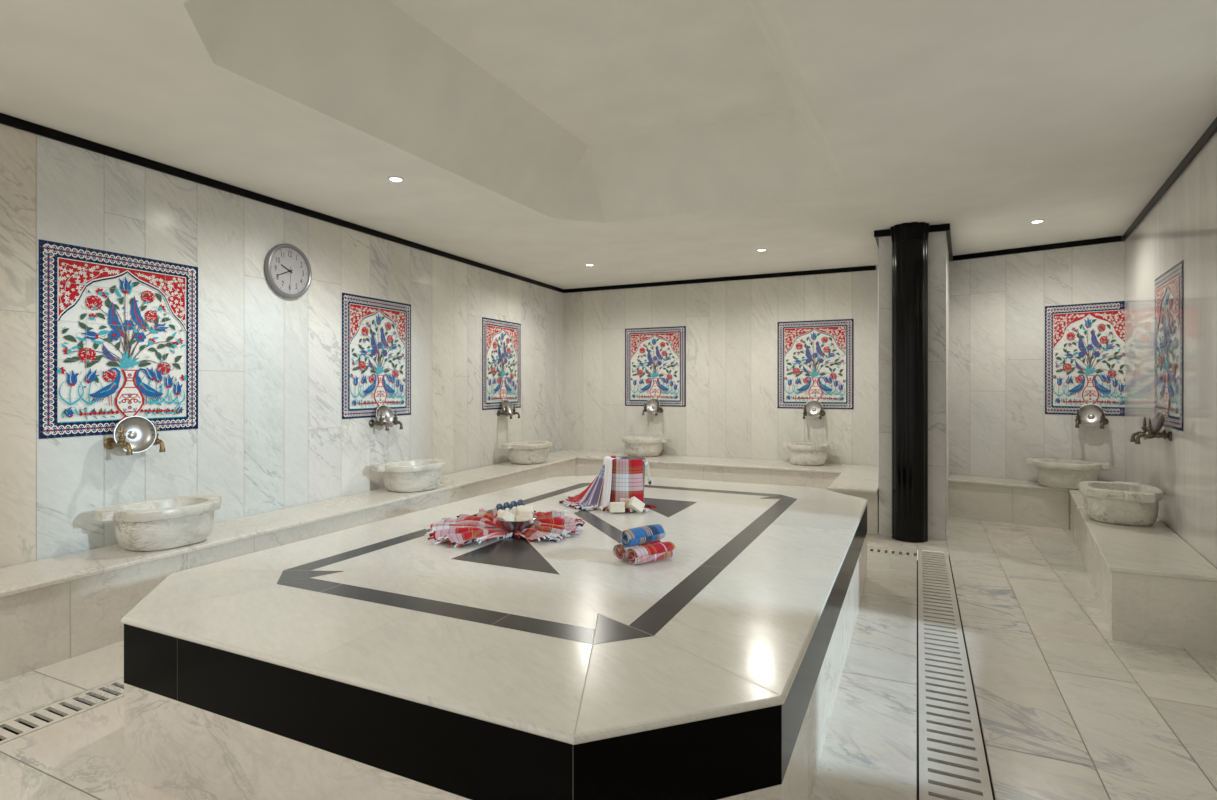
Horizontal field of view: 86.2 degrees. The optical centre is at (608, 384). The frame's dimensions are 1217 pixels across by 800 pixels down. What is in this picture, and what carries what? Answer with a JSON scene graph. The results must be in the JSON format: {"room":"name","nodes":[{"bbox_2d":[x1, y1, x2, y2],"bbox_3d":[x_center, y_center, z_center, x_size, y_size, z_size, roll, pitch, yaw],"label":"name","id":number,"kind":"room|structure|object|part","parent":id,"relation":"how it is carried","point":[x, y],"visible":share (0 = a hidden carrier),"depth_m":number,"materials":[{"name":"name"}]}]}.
{"room":"spa","nodes":[
{"label":"spa","id":0,"kind":"room"},
{"bbox_2d":[0,124,563,567],"bbox_3d":[-2.162,-0.020,4.982,0.001,2.560,8.333,0,0,22],"label":"wall","id":1,"kind":"structure","parent":0,"point":[272,434],"depth_m":4.30,"materials":[{"name":"stone"}]},
{"bbox_2d":[39,239,197,438],"bbox_3d":[-2.694,-0.230,3.639,0.011,1.000,0.832,0,0,22],"label":"tile panel","id":2,"kind":"object","parent":1,"relation":"attached to","point":[118,332],"visible":0.97,"depth_m":3.56,"materials":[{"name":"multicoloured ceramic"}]},
{"bbox_2d":[104,424,132,454],"bbox_3d":[-2.648,0.295,3.526,0.178,0.166,0.064,0,0,22],"label":"tap","id":3,"kind":"object","parent":1,"relation":"attached to","point":[109,443],"visible":0.99,"depth_m":3.51,"materials":[{"name":"gold metal"}]},
{"bbox_3d":[-2.643,0.338,3.524,0.168,0.080,0.044,0,0,22],"label":"spout","id":4,"kind":"part","parent":3,"relation":"part of","materials":[{"name":"gold metal"}]},
{"bbox_3d":[-2.635,0.259,3.521,0.044,0.093,0.036,0,0,-32],"label":"handle","id":5,"kind":"part","parent":3,"relation":"part of","materials":[{"name":"gold metal"}]},
{"bbox_2d":[114,416,155,452],"bbox_3d":[-2.623,0.272,3.595,0.062,0.203,0.204,0,0,32],"label":"bowl","id":6,"kind":"object","parent":3,"relation":"hanging from","point":[138,434],"visible":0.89,"depth_m":3.62,"materials":[{"name":"metal"}]},
{"bbox_2d":[150,422,164,451],"bbox_3d":[-2.583,0.295,3.689,0.178,0.166,0.064,0,0,22],"label":"tap","id":7,"kind":"object","parent":1,"relation":"attached to","point":[157,441],"visible":0.58,"depth_m":3.66,"materials":[{"name":"gold metal"}]},
{"bbox_3d":[-2.570,0.259,3.684,0.044,0.093,0.036,0,0,-32],"label":"handle","id":8,"kind":"part","parent":7,"relation":"part of","materials":[{"name":"gold metal"}]},
{"bbox_3d":[-2.578,0.338,3.687,0.168,0.080,0.044,0,0,22],"label":"spout","id":9,"kind":"part","parent":7,"relation":"part of","materials":[{"name":"gold metal"}]},
{"bbox_2d":[0,113,563,292],"bbox_3d":[-2.148,-1.274,4.993,0.016,0.049,8.265,0,0,22],"label":"trim","id":10,"kind":"structure","parent":1,"relation":"attached to","point":[14,122],"depth_m":4.12,"materials":[{"name":"black"}]},
{"bbox_2d":[264,244,311,297],"bbox_3d":[-2.277,-0.812,4.633,0.043,0.384,0.384,0,0,22],"label":"wall clock","id":11,"kind":"object","parent":1,"relation":"attached to","point":[288,272],"visible":1,"depth_m":4.62,"materials":[{"name":"grey"}]},
{"bbox_2d":[342,292,411,418],"bbox_3d":[-1.944,-0.230,5.510,0.011,1.000,0.832,0,0,22],"label":"tile panel","id":12,"kind":"object","parent":1,"relation":"attached to","point":[376,333],"visible":0.98,"depth_m":5.46,"materials":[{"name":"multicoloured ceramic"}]},
{"bbox_2d":[369,411,388,430],"bbox_3d":[-1.898,0.295,5.397,0.178,0.166,0.064,0,0,22],"label":"tap","id":13,"kind":"object","parent":1,"relation":"attached to","point":[372,423],"visible":1,"depth_m":5.38,"materials":[{"name":"metal"}]},
{"bbox_3d":[-1.893,0.338,5.395,0.168,0.080,0.044,0,0,22],"label":"spout","id":14,"kind":"part","parent":13,"relation":"part of","materials":[{"name":"metal"}]},
{"bbox_3d":[-1.885,0.259,5.392,0.036,0.093,0.044,0,0,-15],"label":"handle","id":15,"kind":"part","parent":13,"relation":"part of","materials":[{"name":"metal"}]},
{"bbox_2d":[393,410,402,428],"bbox_3d":[-1.833,0.295,5.560,0.178,0.166,0.064,0,0,22],"label":"tap","id":16,"kind":"object","parent":1,"relation":"attached to","point":[395,421],"visible":0.75,"depth_m":5.54,"materials":[{"name":"metal"}]},
{"bbox_2d":[376,405,394,427],"bbox_3d":[-1.889,0.266,5.486,0.090,0.194,0.204,0,0,28],"label":"bowl","id":17,"kind":"object","parent":16,"relation":"hanging from","point":[388,416],"visible":0.77,"depth_m":5.53,"materials":[{"name":"metal"}]},
{"bbox_3d":[-1.828,0.338,5.559,0.168,0.080,0.044,0,0,22],"label":"spout","id":18,"kind":"part","parent":16,"relation":"part of","materials":[{"name":"metal"}]},
{"bbox_2d":[482,317,520,409],"bbox_3d":[-1.199,-0.230,7.369,0.011,1.000,0.832,0,0,22],"label":"tile panel","id":19,"kind":"object","parent":1,"relation":"attached to","point":[501,340],"visible":0.98,"depth_m":7.32,"materials":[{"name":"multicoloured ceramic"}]},
{"bbox_2d":[497,404,511,418],"bbox_3d":[-1.153,0.295,7.255,0.178,0.166,0.064,0,0,22],"label":"tap","id":20,"kind":"object","parent":1,"relation":"attached to","point":[506,413],"visible":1,"depth_m":7.24,"materials":[{"name":"metal"}]},
{"bbox_3d":[-1.149,0.338,7.253,0.168,0.080,0.044,0,0,22],"label":"spout","id":21,"kind":"part","parent":20,"relation":"part of","materials":[{"name":"metal"}]},
{"bbox_2d":[512,404,519,417],"bbox_3d":[-1.088,0.295,7.419,0.178,0.166,0.064,0,0,22],"label":"tap","id":22,"kind":"object","parent":1,"relation":"attached to","point":[514,412],"visible":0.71,"depth_m":7.39,"materials":[{"name":"metal"}]},
{"bbox_2d":[502,400,512,416],"bbox_3d":[-1.144,0.265,7.344,0.094,0.192,0.204,0,0,23],"label":"bowl","id":23,"kind":"object","parent":22,"relation":"hanging from","point":[509,405],"visible":0.62,"depth_m":7.39,"materials":[{"name":"metal"}]},
{"bbox_2d":[0,0,1216,288],"bbox_3d":[0.435,-1.565,3.889,6.950,0.530,8.600,0,0,25],"label":"ceiling","id":24,"kind":"structure","parent":0,"point":[637,141],"depth_m":3.50,"materials":[{"name":"paint"}]},
{"bbox_2d":[388,176,403,181],"bbox_3d":[-1.339,-1.295,4.095,0.100,0.008,0.100,0,0,25],"label":"recessed light","id":25,"kind":"object","parent":24,"relation":"in","point":[391,178],"visible":1,"depth_m":4.08,"materials":[{"name":"white"}]},
{"bbox_2d":[1030,219,1044,223],"bbox_3d":[3.399,-1.295,5.152,0.100,0.008,0.100,0,0,25],"label":"recessed light","id":26,"kind":"object","parent":24,"relation":"in","point":[1040,220],"visible":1,"depth_m":5.15,"materials":[{"name":"white"}]},
{"bbox_2d":[0,517,1216,799],"bbox_3d":[0.345,1.304,3.876,7.300,0.091,8.500,0,0,25],"label":"floor","id":27,"kind":"structure","parent":0,"point":[1068,710],"depth_m":2.60,"materials":[{"name":"stone"}]},
{"bbox_2d":[0,677,123,744],"bbox_3d":[-1.506,1.265,3.812,0.184,0.014,5.197,0,0,25],"label":"floor drain","id":28,"kind":"object","parent":27,"relation":"in","point":[12,724],"visible":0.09,"depth_m":2.51,"materials":[{"name":"stone"}]},
{"bbox_2d":[0,450,576,681],"bbox_3d":[-1.908,1.067,4.853,0.545,0.384,8.365,0,0,22],"label":"bench","id":29,"kind":"object","parent":27,"relation":"on","point":[53,610],"visible":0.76,"depth_m":3.28,"materials":[{"name":"stone"}]},
{"bbox_2d":[94,494,221,550],"bbox_3d":[-2.434,0.764,3.584,0.417,0.222,0.603,0,0,30],"label":"basin","id":30,"kind":"object","parent":29,"relation":"on","point":[170,522],"visible":1,"depth_m":3.44,"materials":[{"name":"white stone"}]},
{"bbox_3d":[-1.908,0.887,4.853,0.545,0.024,8.365,0,0,22],"label":"seat","id":31,"kind":"part","parent":29,"relation":"part of","materials":[{"name":"stone"}]},
{"bbox_2d":[372,459,444,491],"bbox_3d":[-1.640,0.764,5.459,0.430,0.222,0.621,0,0,41],"label":"basin","id":32,"kind":"object","parent":29,"relation":"on","point":[416,475],"visible":1,"depth_m":5.29,"materials":[{"name":"white stone"}]},
{"bbox_2d":[501,441,551,463],"bbox_3d":[-0.892,0.764,7.325,0.425,0.222,0.615,0,0,41],"label":"basin","id":33,"kind":"object","parent":29,"relation":"on","point":[523,452],"visible":1,"depth_m":7.15,"materials":[{"name":"white stone"}]},
{"bbox_2d":[121,475,867,799],"bbox_3d":[-0.022,1.003,3.420,2.398,0.511,3.729,0,0,25],"label":"platform","id":34,"kind":"object","parent":27,"relation":"on","point":[378,660],"visible":0.81,"depth_m":1.94,"materials":[{"name":"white stone"}]},
{"bbox_2d":[424,505,584,547],"bbox_3d":[-0.506,0.709,3.287,0.765,0.078,0.756,0,0,25],"label":"plaid cloth","id":35,"kind":"object","parent":34,"relation":"on","point":[464,529],"visible":0.74,"depth_m":3.22,"materials":[{"name":"fabric"}]},
{"bbox_2d":[496,515,536,531],"bbox_3d":[-0.465,0.702,3.283,0.206,0.070,0.206,0,0,25],"label":"bowl","id":36,"kind":"object","parent":35,"relation":"on","point":[511,526],"visible":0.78,"depth_m":3.21,"materials":[{"name":"metal"}]},
{"bbox_2d":[496,503,502,514],"bbox_3d":[-0.557,0.662,3.348,0.033,0.092,0.106,0,0,-17],"label":"toiletry bottle","id":37,"kind":"object","parent":36,"relation":"in","point":[499,506],"visible":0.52,"depth_m":3.36,"materials":[{"name":"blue plastic"}]},
{"bbox_2d":[497,510,503,519],"bbox_3d":[-0.535,0.673,3.289,0.034,0.083,0.080,0,0,21],"label":"soap bar","id":38,"kind":"object","parent":36,"relation":"in","point":[500,511],"visible":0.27,"depth_m":3.27,"materials":[{"name":"beige wax"}]},
{"bbox_2d":[503,502,510,511],"bbox_3d":[-0.521,0.656,3.354,0.033,0.092,0.106,0,0,-17],"label":"toiletry bottle","id":39,"kind":"object","parent":36,"relation":"in","point":[506,505],"visible":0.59,"depth_m":3.37,"materials":[{"name":"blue plastic"}]},
{"bbox_2d":[499,510,515,520],"bbox_3d":[-0.499,0.669,3.249,0.096,0.095,0.050,0,0,-20],"label":"soap bar","id":40,"kind":"object","parent":36,"relation":"in","point":[506,515],"visible":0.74,"depth_m":3.23,"materials":[{"name":"beige wax"}]},
{"bbox_2d":[510,501,516,516],"bbox_3d":[-0.485,0.650,3.360,0.033,0.092,0.106,0,0,-17],"label":"toiletry bottle","id":41,"kind":"object","parent":36,"relation":"in","point":[513,503],"visible":0.71,"depth_m":3.36,"materials":[{"name":"white plastic"}]},
{"bbox_2d":[516,506,533,514],"bbox_3d":[-0.425,0.641,3.309,0.084,0.052,0.060,0,0,-17],"label":"soap bar","id":42,"kind":"object","parent":36,"relation":"in","point":[520,510],"visible":0.88,"depth_m":3.29,"materials":[{"name":"beige wax"}]},
{"bbox_2d":[517,499,523,505],"bbox_3d":[-0.449,0.644,3.366,0.033,0.092,0.106,0,0,-17],"label":"toiletry bottle","id":43,"kind":"object","parent":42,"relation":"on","point":[520,502],"visible":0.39,"depth_m":3.38,"materials":[{"name":"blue plastic"}]},
{"bbox_2d":[516,512,533,523],"bbox_3d":[-0.419,0.673,3.249,0.092,0.078,0.052,0,0,6],"label":"soap bar","id":44,"kind":"object","parent":36,"relation":"in","point":[526,516],"visible":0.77,"depth_m":3.24,"materials":[{"name":"beige wax"}]},
{"bbox_2d":[559,456,615,510],"bbox_3d":[-0.166,0.596,4.044,0.409,0.304,0.318,0,0,25],"label":"plaid cloth","id":45,"kind":"object","parent":34,"relation":"on","point":[588,499],"visible":0.73,"depth_m":3.97,"materials":[{"name":"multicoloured fabric"}]},
{"bbox_2d":[596,456,615,510],"bbox_3d":[-0.027,0.592,3.948,0.134,0.302,0.215,0,0,-18],"label":"towel","id":46,"kind":"object","parent":34,"relation":"on","point":[604,501],"visible":0.73,"depth_m":3.91,"materials":[{"name":"white fabric"}]},
{"bbox_2d":[609,502,624,512],"bbox_3d":[0.050,0.712,3.783,0.088,0.064,0.044,0,0,-6],"label":"soap bar","id":47,"kind":"object","parent":34,"relation":"on","point":[614,507],"visible":1,"depth_m":3.77,"materials":[{"name":"beige wax"}]},
{"bbox_2d":[616,456,650,509],"bbox_3d":[0.113,0.600,3.998,0.240,0.296,0.241,0,0,-35],"label":"metal bucket","id":48,"kind":"object","parent":34,"relation":"on","point":[620,457],"visible":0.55,"depth_m":3.98,"materials":[{"name":"metal"}]},
{"bbox_2d":[603,459,655,512],"bbox_3d":[0.119,0.594,3.856,0.329,0.301,0.145,0,0,1],"label":"plaid cloth","id":49,"kind":"object","parent":48,"relation":"hanging from","point":[627,474],"visible":0.67,"depth_m":3.87,"materials":[{"name":"red fabric"}]},
{"bbox_2d":[620,498,631,508],"bbox_3d":[0.112,0.700,3.830,0.088,0.063,0.042,0,0,6],"label":"soap bar","id":50,"kind":"object","parent":49,"relation":"on","point":[626,501],"visible":0.34,"depth_m":3.81,"materials":[{"name":"beige wax"}]},
{"bbox_3d":[0.244,0.541,3.971,0.026,0.129,0.070,0,0,11],"label":"handle","id":51,"kind":"part","parent":48,"relation":"part of","materials":[{"name":"silver metal"}]},
{"bbox_2d":[628,496,644,512],"bbox_3d":[0.164,0.698,3.786,0.105,0.100,0.053,0,0,-20],"label":"soap bar","id":52,"kind":"object","parent":34,"relation":"on","point":[636,504],"visible":1,"depth_m":3.77,"materials":[{"name":"beige wax"}]},
{"bbox_2d":[613,540,660,559],"bbox_3d":[0.131,0.710,2.817,0.221,0.070,0.075,0,0,-33],"label":"rolled towel","id":53,"kind":"object","parent":34,"relation":"on","point":[619,550],"visible":0.34,"depth_m":2.77,"materials":[{"name":"red fabric"}]},
{"bbox_2d":[626,542,675,564],"bbox_3d":[0.182,0.710,2.752,0.230,0.071,0.075,0,0,-36],"label":"rolled towel","id":54,"kind":"object","parent":34,"relation":"on","point":[662,550],"visible":1,"depth_m":2.72,"materials":[{"name":"red fabric"}]},
{"bbox_2d":[621,524,665,546],"bbox_3d":[0.150,0.641,2.776,0.221,0.071,0.075,0,0,-39],"label":"rolled towel","id":55,"kind":"object","parent":54,"relation":"on","point":[649,533],"visible":1,"depth_m":2.74,"materials":[{"name":"blue fabric"}]},
{"bbox_2d":[566,450,877,533],"bbox_3d":[0.819,1.067,7.105,4.018,0.384,1.915,0,0,25],"label":"bench","id":56,"kind":"object","parent":27,"relation":"on","point":[861,481],"visible":0.62,"depth_m":7.02,"materials":[{"name":"stone"}]},
{"bbox_2d":[621,436,669,456],"bbox_3d":[0.431,0.764,8.054,0.621,0.222,0.430,0,0,27],"label":"basin","id":57,"kind":"object","parent":56,"relation":"on","point":[637,446],"visible":1,"depth_m":7.89,"materials":[{"name":"white stone"}]},
{"bbox_3d":[0.819,0.887,7.105,4.018,0.024,1.915,0,0,25],"label":"seat","id":58,"kind":"part","parent":56,"relation":"part of","materials":[{"name":"stone"}]},
{"bbox_2d":[783,442,833,465],"bbox_3d":[2.197,0.764,7.169,0.543,0.222,0.375,0,0,24],"label":"basin","id":59,"kind":"object","parent":56,"relation":"on","point":[807,454],"visible":1,"depth_m":7.03,"materials":[{"name":"white stone"}]},
{"bbox_2d":[867,547,916,556],"bbox_3d":[1.950,1.265,4.985,0.748,0.014,0.154,0,0,25],"label":"floor drain","id":60,"kind":"object","parent":27,"relation":"in","point":[874,550],"visible":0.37,"depth_m":4.91,"materials":[{"name":"metal"}]},
{"bbox_2d":[890,222,929,542],"bbox_3d":[2.465,-0.020,5.319,0.290,2.556,0.290,0,0,25],"label":"column","id":61,"kind":"structure","parent":27,"relation":"on","point":[909,240],"depth_m":5.20,"materials":[{"name":"stone"}]},
{"bbox_2d":[918,549,992,799],"bbox_3d":[1.322,1.265,2.535,0.203,0.014,5.315,0,0,25],"label":"floor drain","id":62,"kind":"object","parent":27,"relation":"in","point":[952,760],"visible":1,"depth_m":2.60,"materials":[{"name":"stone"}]},
{"bbox_2d":[949,474,1069,529],"bbox_3d":[3.814,1.078,5.954,1.357,0.361,0.418,0,0,42],"label":"bench","id":63,"kind":"object","parent":27,"relation":"on","point":[1024,502],"visible":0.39,"depth_m":5.94,"materials":[{"name":"stone"}]},
{"bbox_3d":[3.814,0.910,5.954,1.357,0.024,0.418,0,0,42],"label":"seat","id":64,"kind":"part","parent":63,"relation":"part of","materials":[{"name":"stone"}]},
{"bbox_2d":[1026,458,1109,489],"bbox_3d":[4.036,0.787,5.732,0.603,0.222,0.417,0,0,39],"label":"basin","id":65,"kind":"object","parent":63,"relation":"on","point":[1055,473],"visible":0.92,"depth_m":5.61,"materials":[{"name":"white stone"}]},
{"bbox_2d":[1068,489,1216,652],"bbox_3d":[3.469,1.078,4.420,0.450,0.361,3.098,0,0,31],"label":"bench","id":66,"kind":"object","parent":27,"relation":"on","point":[1150,586],"visible":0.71,"depth_m":3.20,"materials":[{"name":"stone"}]},
{"bbox_2d":[1079,481,1162,525],"bbox_3d":[3.391,0.787,4.317,0.425,0.222,0.615,0,0,31],"label":"basin","id":67,"kind":"object","parent":66,"relation":"on","point":[1117,502],"visible":1,"depth_m":4.16,"materials":[{"name":"white stone"}]},
{"bbox_3d":[3.469,0.910,4.420,0.451,0.024,3.098,0,0,31],"label":"seat","id":68,"kind":"part","parent":66,"relation":"part of","materials":[{"name":"stone"}]},
{"bbox_2d":[564,265,877,465],"bbox_3d":[1.157,-0.020,7.954,3.966,2.560,0.001,0,0,27],"label":"wall","id":69,"kind":"structure","parent":0,"point":[731,410],"depth_m":7.83,"materials":[{"name":"stone"}]},
{"bbox_2d":[642,403,647,414],"bbox_3d":[0.468,0.295,8.201,0.064,0.166,0.178,0,0,27],"label":"tap","id":70,"kind":"object","parent":69,"relation":"attached to","point":[645,405],"visible":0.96,"depth_m":8.17,"materials":[{"name":"metal"}]},
{"bbox_2d":[625,326,685,406],"bbox_3d":[0.585,-0.230,8.237,0.832,1.000,0.010,0,0,27],"label":"tile panel","id":71,"kind":"object","parent":69,"relation":"attached to","point":[655,357],"visible":1,"depth_m":8.23,"materials":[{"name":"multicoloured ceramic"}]},
{"bbox_2d":[655,403,662,415],"bbox_3d":[0.625,0.295,8.121,0.064,0.166,0.178,0,0,27],"label":"tap","id":72,"kind":"object","parent":69,"relation":"attached to","point":[660,410],"visible":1,"depth_m":8.10,"materials":[{"name":"metal"}]},
{"bbox_2d":[646,398,659,413],"bbox_3d":[0.558,0.265,8.182,0.204,0.192,0.094,0,0,22],"label":"bowl","id":73,"kind":"object","parent":72,"relation":"hanging from","point":[651,404],"visible":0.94,"depth_m":8.21,"materials":[{"name":"metal"}]},
{"bbox_2d":[564,265,875,292],"bbox_3d":[1.144,-1.274,7.950,3.946,0.049,0.016,0,0,27],"label":"trim","id":74,"kind":"structure","parent":69,"relation":"attached to","point":[862,268],"depth_m":7.79,"materials":[{"name":"black"}]},
{"bbox_2d":[803,405,806,418],"bbox_3d":[2.214,0.295,7.318,0.064,0.166,0.178,0,0,27],"label":"tap","id":75,"kind":"object","parent":69,"relation":"attached to","point":[804,407],"visible":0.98,"depth_m":7.29,"materials":[{"name":"metal"}]},
{"bbox_2d":[805,400,822,416],"bbox_3d":[2.305,0.266,7.300,0.204,0.194,0.091,0,0,31],"label":"bowl","id":76,"kind":"object","parent":75,"relation":"hanging from","point":[813,410],"visible":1,"depth_m":7.32,"materials":[{"name":"metal"}]},
{"bbox_2d":[777,319,853,408],"bbox_3d":[2.331,-0.230,7.354,0.832,1.000,0.010,0,0,27],"label":"tile panel","id":77,"kind":"object","parent":69,"relation":"attached to","point":[815,359],"visible":1,"depth_m":7.35,"materials":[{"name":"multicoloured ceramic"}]},
{"bbox_2d":[819,404,825,418],"bbox_3d":[2.371,0.295,7.239,0.064,0.166,0.178,0,0,27],"label":"tap","id":78,"kind":"object","parent":69,"relation":"attached to","point":[822,413],"visible":1,"depth_m":7.21,"materials":[{"name":"metal"}]},
{"bbox_2d":[878,237,878,533],"bbox_3d":[2.648,-0.020,6.262,0.001,2.560,1.735,0,0,25],"label":"wall","id":79,"kind":"structure","parent":0,"point":[878,237],"depth_m":5.48,"materials":[{"name":"stone"}]},
{"bbox_2d":[879,231,945,539],"bbox_3d":[2.503,-0.020,5.370,0.502,2.560,0.001,0,0,25],"label":"wall pillar","id":80,"kind":"structure","parent":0,"point":[936,240],"depth_m":5.31,"materials":[{"name":"stone"}]},
{"bbox_2d":[946,234,949,535],"bbox_3d":[3.091,-0.020,5.919,0.001,2.560,1.498,0,0,29],"label":"wall","id":81,"kind":"structure","parent":0,"point":[947,251],"depth_m":5.75,"materials":[{"name":"stone"}]},
{"bbox_2d":[874,223,949,236],"bbox_3d":[2.495,-1.272,5.357,0.568,0.054,0.028,0,0,25],"label":"trim","id":82,"kind":"structure","parent":81,"relation":"attached to","point":[941,227],"depth_m":5.28,"materials":[{"name":"black"}]},
{"bbox_2d":[946,231,952,260],"bbox_3d":[3.099,-1.274,5.903,0.028,0.049,1.478,0,0,29],"label":"trim","id":83,"kind":"structure","parent":81,"relation":"attached to","point":[948,233],"depth_m":5.87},
{"bbox_2d":[950,241,1124,481],"bbox_3d":[3.958,-0.020,6.116,1.412,2.560,0.001,0,0,42],"label":"wall","id":84,"kind":"structure","parent":0,"point":[999,421],"depth_m":6.18,"materials":[{"name":"stone"}]},
{"bbox_2d":[953,236,1121,260],"bbox_3d":[3.960,-1.274,6.102,1.352,0.049,0.016,0,0,42],"label":"trim","id":85,"kind":"structure","parent":84,"relation":"attached to","point":[1114,238],"depth_m":6.04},
{"bbox_2d":[1075,409,1081,427],"bbox_3d":[4.184,0.295,5.790,0.064,0.166,0.178,0,0,42],"label":"tap","id":86,"kind":"object","parent":84,"relation":"attached to","point":[1077,420],"visible":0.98,"depth_m":5.76,"materials":[{"name":"metal"}]},
{"bbox_3d":[4.181,0.338,5.786,0.044,0.080,0.168,0,0,42],"label":"spout","id":87,"kind":"part","parent":86,"relation":"part of","materials":[{"name":"metal"}]},
{"bbox_3d":[4.175,0.259,5.779,0.044,0.093,0.036,0,0,6],"label":"handle","id":88,"kind":"part","parent":86,"relation":"part of","materials":[{"name":"metal"}]},
{"bbox_2d":[1079,404,1104,425],"bbox_3d":[4.266,0.265,5.748,0.204,0.192,0.094,0,0,42],"label":"bowl","id":89,"kind":"object","parent":86,"relation":"hanging from","point":[1090,416],"visible":1,"depth_m":5.77,"materials":[{"name":"metal"}]},
{"bbox_2d":[1045,301,1124,415],"bbox_3d":[4.269,-0.230,5.827,0.600,1.000,0.010,0,0,42],"label":"tile panel","id":90,"kind":"object","parent":84,"relation":"attached to","point":[1085,343],"visible":0.99,"depth_m":5.83,"materials":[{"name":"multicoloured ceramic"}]},
{"bbox_2d":[1099,409,1108,428],"bbox_3d":[4.315,0.295,5.672,0.064,0.166,0.178,0,0,42],"label":"tap","id":91,"kind":"object","parent":84,"relation":"attached to","point":[1103,421],"visible":0.99,"depth_m":5.65,"materials":[{"name":"metal"}]},
{"bbox_3d":[4.306,0.259,5.662,0.036,0.093,0.044,0,0,-11],"label":"handle","id":92,"kind":"part","parent":91,"relation":"part of","materials":[{"name":"metal"}]},
{"bbox_3d":[4.311,0.338,5.668,0.044,0.080,0.168,0,0,42],"label":"spout","id":93,"kind":"part","parent":91,"relation":"part of","materials":[{"name":"metal"}]},
{"bbox_2d":[1125,132,1216,568],"bbox_3d":[3.585,-0.020,4.170,0.001,2.560,3.450,0,0,31],"label":"wall","id":94,"kind":"structure","parent":0,"point":[1182,225],"depth_m":3.75,"materials":[{"name":"stone"}]},
{"bbox_2d":[1130,417,1165,441],"bbox_3d":[3.541,0.295,4.271,0.178,0.166,0.064,0,0,31],"label":"tap","id":95,"kind":"object","parent":94,"relation":"attached to","point":[1144,427],"visible":0.59,"depth_m":4.28,"materials":[{"name":"metal"}]},
{"bbox_3d":[3.529,0.259,4.278,0.044,0.093,0.036,0,0,-22],"label":"handle","id":96,"kind":"part","parent":95,"relation":"part of","materials":[{"name":"metal"}]},
{"bbox_3d":[3.537,0.338,4.273,0.168,0.080,0.044,0,0,31],"label":"spout","id":97,"kind":"part","parent":95,"relation":"part of","materials":[{"name":"metal"}]},
{"bbox_2d":[1143,411,1164,439],"bbox_3d":[3.511,0.262,4.185,0.103,0.187,0.204,0,0,33],"label":"bowl","id":98,"kind":"object","parent":95,"relation":"hanging from","point":[1157,422],"visible":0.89,"depth_m":4.12,"materials":[{"name":"metal"}]},
{"bbox_2d":[1135,418,1171,443],"bbox_3d":[3.449,0.295,4.120,0.178,0.166,0.064,0,0,31],"label":"tap","id":99,"kind":"object","parent":94,"relation":"attached to","point":[1149,434],"visible":1,"depth_m":4.12,"materials":[{"name":"metal"}]},
{"bbox_3d":[3.438,0.259,4.127,0.036,0.093,0.044,0,0,-5],"label":"handle","id":100,"kind":"part","parent":99,"relation":"part of","materials":[{"name":"metal"}]},
{"bbox_3d":[3.445,0.338,4.123,0.168,0.080,0.044,0,0,31],"label":"spout","id":101,"kind":"part","parent":99,"relation":"part of","materials":[{"name":"metal"}]},
{"bbox_2d":[1153,260,1182,430],"bbox_3d":[3.567,-0.230,4.151,0.011,1.000,0.832,0,0,31],"label":"tile panel","id":102,"kind":"object","parent":94,"relation":"attached to","point":[1168,286],"visible":0.98,"depth_m":4.09,"materials":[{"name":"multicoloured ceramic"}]},
{"bbox_2d":[1122,117,1216,241],"bbox_3d":[3.578,-1.272,4.174,0.016,0.054,3.450,0,0,31],"label":"trim","id":103,"kind":"structure","parent":94,"relation":"attached to","point":[1211,130],"depth_m":3.88,"materials":[{"name":"black"}]}
]}

